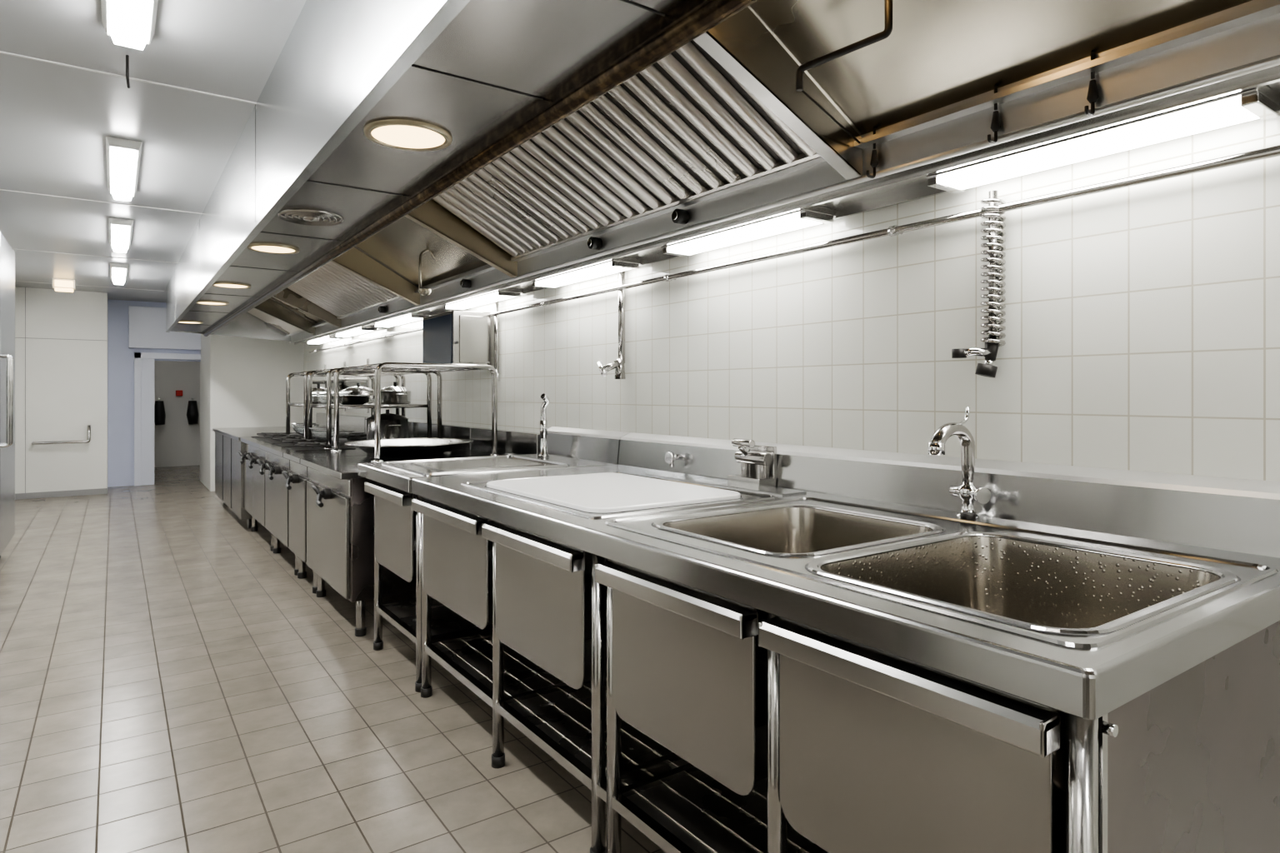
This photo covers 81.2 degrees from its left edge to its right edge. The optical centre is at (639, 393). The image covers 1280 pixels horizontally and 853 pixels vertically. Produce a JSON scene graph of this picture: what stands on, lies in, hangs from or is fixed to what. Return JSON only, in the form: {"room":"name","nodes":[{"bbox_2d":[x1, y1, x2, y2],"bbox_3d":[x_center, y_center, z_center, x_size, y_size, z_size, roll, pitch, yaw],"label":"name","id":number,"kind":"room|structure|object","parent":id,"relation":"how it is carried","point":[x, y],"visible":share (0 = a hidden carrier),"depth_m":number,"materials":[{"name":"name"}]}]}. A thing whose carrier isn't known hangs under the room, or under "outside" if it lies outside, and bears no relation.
{"room":"commercial kitchen","nodes":[
{"label":"commercial kitchen","id":0,"kind":"room"},
{"bbox_2d":[15,286,107,493],"bbox_3d":[-7.252,0.000,9.412,0.880,2.500,0.957,0,0,-35],"label":"wall","id":1,"kind":"structure","parent":0,"point":[61,337],"depth_m":9.02,"materials":[{"name":"white paint"}]},
{"bbox_2d":[15,488,107,499],"bbox_3d":[-6.977,1.215,9.021,0.880,0.070,0.015,0,0,-35],"label":"baseboard","id":2,"kind":"structure","parent":1,"relation":"attached to","point":[101,491],"depth_m":9.00,"materials":[{"name":"grey"}]},
{"bbox_2d":[31,425,90,444],"bbox_3d":[-6.951,0.499,8.976,0.566,0.218,0.118,0,0,-35],"label":"wall handrail","id":3,"kind":"object","parent":1,"relation":"attached to","point":[88,440],"visible":1,"depth_m":8.97,"materials":[{"name":"metal"}]},
{"bbox_2d":[0,0,306,302],"bbox_3d":[-3.128,-1.298,5.441,3.250,0.104,17.900,0,0,-35],"label":"ceiling","id":4,"kind":"structure","parent":0,"point":[205,67],"depth_m":3.43,"materials":[{"name":"paint"}]},
{"bbox_2d":[52,278,75,292],"bbox_3d":[-6.327,-1.185,8.203,0.200,0.130,0.140,0,0,-35],"label":"lamp","id":5,"kind":"object","parent":4,"relation":"attached to","point":[60,285],"visible":1,"depth_m":8.16,"materials":[{"name":"white paint"}]},
{"bbox_2d":[110,262,128,284],"bbox_3d":[-5.322,-1.210,7.627,0.148,0.080,1.080,0,0,-35],"label":"fluorescent light","id":6,"kind":"object","parent":4,"relation":"attached to","point":[118,272],"depth_m":7.36,"materials":[{"name":"white plastic"}]},
{"bbox_2d":[108,217,133,253],"bbox_3d":[-4.027,-1.210,5.787,0.148,0.080,1.080,0,0,-35],"label":"fluorescent light","id":7,"kind":"object","parent":4,"relation":"attached to","point":[120,230],"depth_m":5.56,"materials":[{"name":"white plastic"}]},
{"bbox_2d":[105,136,142,200],"bbox_3d":[-2.846,-1.210,4.111,0.148,0.080,1.080,0,0,-35],"label":"fluorescent light","id":8,"kind":"object","parent":4,"relation":"attached to","point":[123,156],"depth_m":3.90,"materials":[{"name":"white plastic"}]},
{"bbox_2d":[125,55,129,88],"bbox_3d":[-1.908,-1.198,2.783,0.015,0.105,0.057,0,0,-35],"label":"ceiling hook","id":9,"kind":"object","parent":4,"relation":"attached to","point":[127,56],"depth_m":2.76,"materials":[{"name":"black metal"}]},
{"bbox_2d":[100,0,158,49],"bbox_3d":[-1.436,-1.210,2.108,0.148,0.080,1.080,0,0,-35],"label":"fluorescent light","id":10,"kind":"object","parent":4,"relation":"attached to","point":[131,23],"depth_m":2.38,"materials":[{"name":"white plastic"}]},
{"bbox_2d":[165,0,1279,345],"bbox_3d":[-1.666,-0.931,4.618,1.603,0.638,11.270,0,0,-35],"label":"extraction hood","id":11,"kind":"object","parent":4,"relation":"hanging from","point":[368,112],"visible":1,"depth_m":2.00,"materials":[{"name":"metal"}]},
{"bbox_2d":[247,308,297,334],"bbox_3d":[-4.478,-0.894,9.047,0.544,0.316,0.646,0,0,-35],"label":"grease filter","id":12,"kind":"object","parent":11,"relation":"attached to","point":[267,318],"visible":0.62,"depth_m":9.04,"materials":[{"name":"grey metal"}]},
{"bbox_2d":[278,319,301,331],"bbox_3d":[-4.104,-0.894,8.515,0.544,0.316,0.646,0,0,-35],"label":"grease filter","id":13,"kind":"object","parent":11,"relation":"attached to","point":[294,327],"visible":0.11,"depth_m":8.80,"materials":[{"name":"grey metal"}]},
{"bbox_2d":[286,280,351,318],"bbox_3d":[-3.023,-0.894,6.980,0.544,0.316,0.541,0,0,-35],"label":"grease filter","id":14,"kind":"object","parent":11,"relation":"attached to","point":[298,287],"visible":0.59,"depth_m":6.97,"materials":[{"name":"grey metal"}]},
{"bbox_2d":[306,334,343,344],"bbox_3d":[-3.648,-0.619,8.623,0.155,0.047,1.160,0,0,-35],"label":"fluorescent light","id":15,"kind":"object","parent":11,"relation":"attached to","point":[317,342],"visible":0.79,"depth_m":8.46,"materials":[{"name":"metal"}]},
{"bbox_2d":[299,272,368,313],"bbox_3d":[-2.709,-0.894,6.535,0.544,0.316,0.541,0,0,-35],"label":"grease filter","id":16,"kind":"object","parent":11,"relation":"attached to","point":[312,281],"visible":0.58,"depth_m":6.52,"materials":[{"name":"grey metal"}]},
{"bbox_2d":[312,263,387,307],"bbox_3d":[-2.395,-0.894,6.089,0.544,0.316,0.541,0,0,-35],"label":"grease filter","id":17,"kind":"object","parent":11,"relation":"attached to","point":[327,272],"visible":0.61,"depth_m":6.08,"materials":[{"name":"grey metal"}]},
{"bbox_2d":[334,325,378,337],"bbox_3d":[-2.870,-0.619,7.519,0.155,0.047,1.060,0,0,-35],"label":"fluorescent light","id":18,"kind":"object","parent":11,"relation":"attached to","point":[365,329],"visible":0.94,"depth_m":7.33,"materials":[{"name":"metal"}]},
{"bbox_2d":[327,261,399,301],"bbox_3d":[-2.081,-0.894,5.644,0.544,0.316,0.541,0,0,-35],"label":"grease filter","id":19,"kind":"object","parent":11,"relation":"attached to","point":[384,293],"visible":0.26,"depth_m":5.79,"materials":[{"name":"grey metal"}]},
{"bbox_2d":[373,311,430,328],"bbox_3d":[-2.035,-0.619,6.333,0.155,0.047,1.060,0,0,-35],"label":"fluorescent light","id":20,"kind":"object","parent":11,"relation":"attached to","point":[417,316],"visible":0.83,"depth_m":6.18,"materials":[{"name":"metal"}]},
{"bbox_2d":[417,249,434,295],"bbox_3d":[-1.346,-0.759,4.683,0.084,0.298,0.099,0,0,20],"label":"ladle","id":21,"kind":"object","parent":11,"relation":"hanging from","point":[424,292],"visible":1,"depth_m":4.65,"materials":[{"name":"metal"}]},
{"bbox_2d":[443,288,521,310],"bbox_3d":[-1.062,-0.619,4.952,0.155,0.047,0.940,0,0,-35],"label":"fluorescent light","id":22,"kind":"object","parent":11,"relation":"attached to","point":[506,293],"visible":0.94,"depth_m":4.81,"materials":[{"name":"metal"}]},
{"bbox_2d":[432,173,561,259],"bbox_3d":[-0.751,-0.894,3.755,0.544,0.316,0.551,0,0,-35],"label":"grease filter","id":23,"kind":"object","parent":11,"relation":"attached to","point":[472,200],"visible":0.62,"depth_m":3.73,"materials":[{"name":"grey metal"}]},
{"bbox_2d":[475,139,624,243],"bbox_3d":[-0.432,-0.894,3.301,0.544,0.316,0.551,0,0,-35],"label":"grease filter","id":24,"kind":"object","parent":11,"relation":"attached to","point":[531,177],"visible":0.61,"depth_m":3.28,"materials":[{"name":"grey metal"}]},
{"bbox_2d":[531,257,639,289],"bbox_3d":[-0.302,-0.619,3.872,0.155,0.047,0.840,0,0,-35],"label":"fluorescent light","id":25,"kind":"object","parent":11,"relation":"attached to","point":[621,264],"visible":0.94,"depth_m":3.75,"materials":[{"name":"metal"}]},
{"bbox_2d":[530,92,709,221],"bbox_3d":[-0.112,-0.894,2.847,0.544,0.316,0.551,0,0,-35],"label":"grease filter","id":26,"kind":"object","parent":11,"relation":"attached to","point":[602,143],"visible":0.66,"depth_m":2.82,"materials":[{"name":"grey metal"}]},
{"bbox_2d":[607,40,820,193],"bbox_3d":[0.207,-0.894,2.393,0.544,0.316,0.551,0,0,-35],"label":"grease filter","id":27,"kind":"object","parent":11,"relation":"attached to","point":[689,102],"visible":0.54,"depth_m":2.40,"materials":[{"name":"grey metal"}]},
{"bbox_2d":[660,205,834,257],"bbox_3d":[0.386,-0.619,2.895,0.155,0.047,0.810,0,0,-35],"label":"fluorescent light","id":28,"kind":"object","parent":11,"relation":"attached to","point":[815,215],"visible":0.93,"depth_m":2.78,"materials":[{"name":"glowing white plastic diffuser"},{"name":"brushed steel"}]},
{"bbox_2d":[796,0,892,143],"bbox_3d":[0.508,-0.898,1.927,0.202,0.323,0.596,0,0,8],"label":"pipe","id":29,"kind":"object","parent":11,"relation":"attached to","point":[878,37],"visible":1,"depth_m":1.82,"materials":[{"name":"metal"}]},
{"bbox_2d":[866,128,878,178],"bbox_3d":[0.681,-0.706,2.192,0.046,0.149,0.024,0,0,-35],"label":"hook","id":30,"kind":"object","parent":11,"relation":"hanging from","point":[874,161],"visible":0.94,"depth_m":2.19,"materials":[{"name":"metal"}]},
{"bbox_2d":[987,85,1000,144],"bbox_3d":[0.894,-0.706,1.889,0.046,0.149,0.024,0,0,-35],"label":"hook","id":31,"kind":"object","parent":11,"relation":"hanging from","point":[995,125],"visible":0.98,"depth_m":1.89,"materials":[{"name":"metal"}]},
{"bbox_2d":[1084,51,1099,116],"bbox_3d":[1.027,-0.706,1.701,0.046,0.149,0.024,0,0,-35],"label":"hook","id":32,"kind":"object","parent":11,"relation":"hanging from","point":[1092,93],"visible":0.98,"depth_m":1.70,"materials":[{"name":"metal"}]},
{"bbox_2d":[926,85,1279,193],"bbox_3d":[1.103,-0.619,1.877,0.155,0.047,0.760,0,0,-35],"label":"fluorescent light","id":33,"kind":"object","parent":11,"relation":"attached to","point":[1262,102],"visible":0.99,"depth_m":1.77,"materials":[{"name":"white glowing plastic"},{"name":"brushed steel"}]},
{"bbox_2d":[107,299,200,487],"bbox_3d":[-6.688,0.000,10.304,1.070,2.500,0.150,0,0,-35],"label":"wall","id":34,"kind":"structure","parent":0,"point":[120,357],"depth_m":10.02,"materials":[{"name":"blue paint"}]},
{"bbox_2d":[128,305,200,486],"bbox_3d":[-6.522,0.040,10.267,0.838,2.420,0.099,0,0,-35],"label":"door frame","id":35,"kind":"structure","parent":34,"relation":"in","point":[147,325],"depth_m":10.14,"materials":[{"name":"white paint"}]},
{"bbox_2d":[154,360,199,467],"bbox_3d":[-7.085,0.000,11.797,2.400,2.500,2.750,0,0,-35],"label":"wall","id":36,"kind":"structure","parent":0,"point":[177,442],"depth_m":12.76,"materials":[{"name":"white paint"}]},
{"bbox_2d":[154,397,165,424],"bbox_3d":[-8.072,0.307,12.539,0.180,0.464,0.180,0,0,-35],"label":"glove","id":37,"kind":"object","parent":36,"relation":"hanging from","point":[159,410],"visible":0.99,"depth_m":12.48,"materials":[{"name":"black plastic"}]},
{"bbox_2d":[186,397,198,424],"bbox_3d":[-7.680,0.307,12.816,0.180,0.465,0.180,0,0,-35],"label":"glove","id":38,"kind":"object","parent":36,"relation":"hanging from","point":[192,412],"visible":1,"depth_m":12.76,"materials":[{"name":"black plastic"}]},
{"bbox_2d":[175,390,182,396],"bbox_3d":[-7.878,0.000,12.768,0.100,0.100,0.050,0,0,-35],"label":"button","id":39,"kind":"object","parent":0,"point":[178,392],"depth_m":12.75,"materials":[{"name":"red plastic"}]},
{"bbox_2d":[200,334,303,491],"bbox_3d":[-5.426,0.000,10.397,1.100,2.500,1.450,0,0,-35],"label":"wall","id":40,"kind":"structure","parent":0,"point":[242,380],"depth_m":9.79,"materials":[{"name":"white paint"}]},
{"bbox_2d":[0,465,665,852],"bbox_3d":[-3.128,1.300,5.441,3.250,0.100,17.900,0,0,-35],"label":"floor","id":41,"kind":"structure","parent":0,"point":[170,682],"depth_m":2.87,"materials":[{"name":"tile"}]},
{"bbox_2d":[0,230,14,558],"bbox_3d":[-4.386,0.060,4.923,0.377,2.380,1.900,0,0,-35],"label":"door","id":42,"kind":"structure","parent":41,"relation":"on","point":[7,253],"depth_m":5.25,"materials":[{"name":"metal"}]},
{"bbox_2d":[212,412,367,528],"bbox_3d":[-3.783,0.745,7.989,1.175,1.010,2.180,0,0,-35],"label":"countertop","id":43,"kind":"structure","parent":41,"relation":"on","point":[229,472],"depth_m":7.61,"materials":[{"name":"grey metal"}]},
{"bbox_2d":[237,417,368,551],"bbox_3d":[-2.832,0.745,6.610,1.208,1.010,1.133,0,0,-35],"label":"gas range","id":44,"kind":"object","parent":41,"relation":"on","point":[254,482],"visible":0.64,"depth_m":6.29,"materials":[{"name":"metal"}]},
{"bbox_2d":[290,423,316,430],"bbox_3d":[-2.947,0.309,6.547,0.216,0.089,0.216,0,0,-35],"label":"glass bowl","id":45,"kind":"object","parent":44,"relation":"on","point":[290,423],"visible":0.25,"depth_m":6.50,"materials":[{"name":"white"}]},
{"bbox_2d":[292,424,319,435],"bbox_3d":[-2.807,0.309,6.279,0.216,0.089,0.216,0,0,-35],"label":"glass bowl","id":46,"kind":"object","parent":44,"relation":"on","point":[298,428],"visible":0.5,"depth_m":6.21,"materials":[{"name":"white"}]},
{"bbox_2d":[285,370,399,439],"bbox_3d":[-2.580,0.109,6.469,0.800,0.582,0.819,0,0,-35],"label":"shelf rack","id":47,"kind":"object","parent":44,"relation":"on","point":[305,374],"visible":0.48,"depth_m":6.41,"materials":[{"name":"metal"}]},
{"bbox_2d":[312,391,319,403],"bbox_3d":[-2.647,0.034,6.086,0.126,0.099,0.126,0,0,-35],"label":"glass jar","id":48,"kind":"object","parent":47,"relation":"on","point":[315,400],"visible":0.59,"depth_m":6.04,"materials":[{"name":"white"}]},
{"bbox_2d":[312,384,332,403],"bbox_3d":[-2.787,0.002,6.476,0.322,0.164,0.260,0,0,19],"label":"saucepan","id":49,"kind":"object","parent":47,"relation":"on","point":[317,388],"visible":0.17,"depth_m":6.41,"materials":[{"name":"silver metal"}]},
{"bbox_2d":[342,382,374,403],"bbox_3d":[-2.423,-0.003,6.427,0.280,0.174,0.333,0,0,2],"label":"saucepan","id":50,"kind":"object","parent":47,"relation":"on","point":[357,390],"visible":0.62,"depth_m":6.35,"materials":[{"name":"silver metal"}]},
{"bbox_2d":[256,420,447,575],"bbox_3d":[-2.227,0.745,5.752,1.208,1.010,0.950,0,0,-35],"label":"gas range","id":51,"kind":"object","parent":41,"relation":"on","point":[276,492],"visible":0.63,"depth_m":5.45,"materials":[{"name":"metal"}]},
{"bbox_2d":[309,427,334,439],"bbox_3d":[-2.433,0.309,5.747,0.216,0.089,0.216,0,0,-35],"label":"glass bowl","id":52,"kind":"object","parent":51,"relation":"on","point":[320,433],"visible":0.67,"depth_m":5.67,"materials":[{"name":"white"}]},
{"bbox_2d":[307,368,431,449],"bbox_3d":[-2.097,0.109,5.782,0.800,0.582,0.699,0,0,-35],"label":"shelf rack","id":53,"kind":"object","parent":51,"relation":"on","point":[329,372],"visible":0.64,"depth_m":5.69,"materials":[{"name":"metal"}]},
{"bbox_2d":[315,390,326,404],"bbox_3d":[-2.454,0.034,5.794,0.126,0.099,0.126,0,0,-35],"label":"glass jar","id":54,"kind":"object","parent":53,"relation":"on","point":[322,396],"visible":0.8,"depth_m":5.75,"materials":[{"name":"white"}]},
{"bbox_2d":[339,391,351,394],"bbox_3d":[-2.331,0.034,5.880,0.126,0.099,0.126,0,0,-35],"label":"glass jar","id":55,"kind":"object","parent":53,"relation":"on","point":[340,392],"visible":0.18,"depth_m":5.83,"materials":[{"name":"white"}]},
{"bbox_2d":[331,395,374,404],"bbox_3d":[-2.155,0.050,5.613,0.356,0.069,0.356,0,0,-35],"label":"pot","id":56,"kind":"object","parent":53,"relation":"on","point":[343,399],"visible":0.8,"depth_m":5.50,"materials":[{"name":"silver metal"}]},
{"bbox_2d":[380,381,412,404],"bbox_3d":[-1.938,-0.003,5.913,0.322,0.174,0.260,0,0,19],"label":"saucepan","id":57,"kind":"object","parent":53,"relation":"on","point":[395,394],"visible":0.98,"depth_m":5.82,"materials":[{"name":"silver metal"}]},
{"bbox_2d":[365,410,409,439],"bbox_3d":[-1.921,0.241,5.680,0.319,0.234,0.354,0,0,5],"label":"stock pot","id":58,"kind":"object","parent":51,"relation":"on","point":[392,426],"visible":0.81,"depth_m":5.57,"materials":[{"name":"metal"}]},
{"bbox_2d":[281,425,474,594],"bbox_3d":[-1.786,0.745,5.127,1.208,1.010,0.560,0,0,-35],"label":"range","id":59,"kind":"object","parent":41,"relation":"on","point":[296,483],"visible":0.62,"depth_m":4.85,"materials":[{"name":"metal"}]},
{"bbox_2d":[300,427,540,636],"bbox_3d":[-1.332,0.745,4.481,1.208,1.010,1.000,0,0,-35],"label":"range","id":60,"kind":"object","parent":41,"relation":"on","point":[340,514],"visible":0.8,"depth_m":3.97,"materials":[{"name":"metal"}]},
{"bbox_2d":[345,437,473,455],"bbox_3d":[-1.513,0.357,4.928,0.810,0.081,0.810,0,0,-35],"label":"round pan","id":61,"kind":"object","parent":60,"relation":"on","point":[422,446],"visible":0.97,"depth_m":4.76,"materials":[{"name":"metal"}]},
{"bbox_2d":[330,362,499,462],"bbox_3d":[-1.507,0.109,4.944,0.800,0.582,1.049,0,0,-35],"label":"frame","id":62,"kind":"object","parent":60,"relation":"on","point":[411,367],"visible":0.94,"depth_m":4.74,"materials":[{"name":"metal"}]},
{"bbox_2d":[357,426,629,692],"bbox_3d":[-0.733,0.723,3.727,1.103,1.055,0.802,0,0,-35],"label":"countertop","id":63,"kind":"structure","parent":41,"relation":"on","point":[567,447],"depth_m":3.60,"materials":[{"name":"metal"}]},
{"bbox_2d":[364,481,492,582],"bbox_3d":[-0.868,0.615,3.563,0.716,0.390,0.575,0,0,-35],"label":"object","id":64,"kind":"object","parent":63,"relation":"attached to","point":[394,532],"visible":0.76,"depth_m":3.34,"materials":[{"name":"metal"}]},
{"bbox_2d":[538,393,549,457],"bbox_3d":[-0.522,0.174,4.086,0.060,0.347,0.099,0,0,-22],"label":"faucet","id":65,"kind":"object","parent":63,"relation":"on","point":[543,422],"visible":1,"depth_m":4.09,"materials":[{"name":"silver metal"}]},
{"bbox_2d":[411,432,1279,852],"bbox_3d":[0.260,0.723,2.321,1.098,1.055,2.623,0,0,-35],"label":"countertop","id":66,"kind":"structure","parent":41,"relation":"on","point":[1142,609],"depth_m":1.70,"materials":[{"name":"metal"}]},
{"bbox_2d":[411,497,606,629],"bbox_3d":[-0.445,0.615,2.962,0.716,0.390,0.655,0,0,-35],"label":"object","id":67,"kind":"object","parent":66,"relation":"attached to","point":[457,561],"visible":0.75,"depth_m":2.74,"materials":[{"name":"metal"}]},
{"bbox_2d":[481,521,606,689],"bbox_3d":[-0.059,0.615,2.414,0.716,0.390,0.585,0,0,-35],"label":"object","id":68,"kind":"object","parent":66,"relation":"attached to","point":[543,598],"visible":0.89,"depth_m":2.18,"materials":[{"name":"metal"}]},
{"bbox_2d":[484,473,743,513],"bbox_3d":[-0.119,0.342,2.662,0.616,0.014,0.846,0,0,-35],"label":"cutting board","id":69,"kind":"object","parent":66,"relation":"on","point":[595,492],"visible":1,"depth_m":2.53,"materials":[{"name":"white plastic"}]},
{"bbox_2d":[665,452,681,466],"bbox_3d":[0.148,0.288,3.260,0.065,0.064,0.048,0,0,-35],"label":"valve","id":70,"kind":"object","parent":66,"relation":"attached to","point":[670,457],"visible":1,"depth_m":3.24,"materials":[{"name":"silver metal"}]},
{"bbox_2d":[595,560,766,795],"bbox_3d":[0.333,0.615,1.858,0.716,0.390,0.535,0,0,-35],"label":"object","id":71,"kind":"object","parent":66,"relation":"attached to","point":[687,675],"visible":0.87,"depth_m":1.62,"materials":[{"name":"metal"}]},
{"bbox_2d":[728,438,776,487],"bbox_3d":[0.427,0.262,2.833,0.100,0.176,0.170,0,0,-35],"label":"mixer valve","id":72,"kind":"object","parent":66,"relation":"on","point":[758,462],"visible":0.98,"depth_m":2.80,"materials":[{"name":"metal"}]},
{"bbox_2d":[758,617,1064,852],"bbox_3d":[0.664,0.615,1.388,0.716,0.390,0.525,0,0,-35],"label":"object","id":73,"kind":"object","parent":66,"relation":"attached to","point":[881,752],"visible":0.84,"depth_m":1.18,"materials":[{"name":"metal"}]},
{"bbox_2d":[928,407,990,521],"bbox_3d":[0.872,0.195,2.086,0.175,0.311,0.118,0,0,-7],"label":"sink faucet","id":74,"kind":"object","parent":66,"relation":"on","point":[967,492],"visible":1,"depth_m":2.08,"materials":[{"name":"silver metal"}]},
{"bbox_2d":[303,116,1279,481],"bbox_3d":[-1.035,0.000,5.203,0.100,2.500,14.900,0,0,-35],"label":"wall","id":75,"kind":"structure","parent":0,"point":[1142,324],"depth_m":2.26,"materials":[{"name":"white tile"}]},
{"bbox_2d":[312,358,369,413],"bbox_3d":[-3.362,-0.075,8.212,0.240,0.550,1.900,0,0,-35],"label":"shelf","id":76,"kind":"object","parent":75,"relation":"attached to","point":[345,380],"visible":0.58,"depth_m":7.51,"materials":[{"name":"metal"}]},
{"bbox_2d":[339,381,349,391],"bbox_3d":[-3.119,-0.053,7.833,0.180,0.134,0.272,0,0,-35],"label":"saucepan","id":77,"kind":"object","parent":76,"relation":"in","point":[342,387],"visible":0.37,"depth_m":7.79,"materials":[{"name":"silver metal"}]},
{"bbox_2d":[422,310,494,367],"bbox_3d":[-1.256,-0.355,5.163,0.308,0.370,0.610,0,0,-35],"label":"upper cabinet","id":78,"kind":"object","parent":75,"relation":"attached to","point":[454,337],"visible":0.88,"depth_m":4.94,"materials":[{"name":"metal"}]},
{"bbox_2d":[494,300,499,381],"bbox_3d":[-0.952,-0.360,4.956,0.047,0.560,0.048,0,0,-35],"label":"conduit","id":79,"kind":"object","parent":75,"relation":"attached to","point":[496,303],"visible":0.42,"depth_m":4.94,"materials":[{"name":"metal"}]},
{"bbox_2d":[597,270,625,379],"bbox_3d":[-0.139,-0.355,3.719,0.135,0.570,0.080,0,0,-26],"label":"faucet","id":80,"kind":"object","parent":75,"relation":"attached to","point":[618,365],"visible":0.9,"depth_m":3.72,"materials":[{"name":"metal"}]},
{"bbox_2d":[309,145,1279,353],"bbox_3d":[-1.012,-0.525,5.035,0.057,0.034,11.200,0,0,-35],"label":"pipe","id":81,"kind":"object","parent":75,"relation":"attached to","point":[1271,152],"visible":0.91,"depth_m":2.22,"materials":[{"name":"metal"}]},
{"bbox_2d":[951,190,1005,378],"bbox_3d":[0.976,-0.312,2.146,0.144,0.536,0.068,0,0,1],"label":"hose","id":82,"kind":"object","parent":75,"relation":"attached to","point":[992,343],"visible":0.98,"depth_m":2.13,"materials":[{"name":"metal"}]}
]}

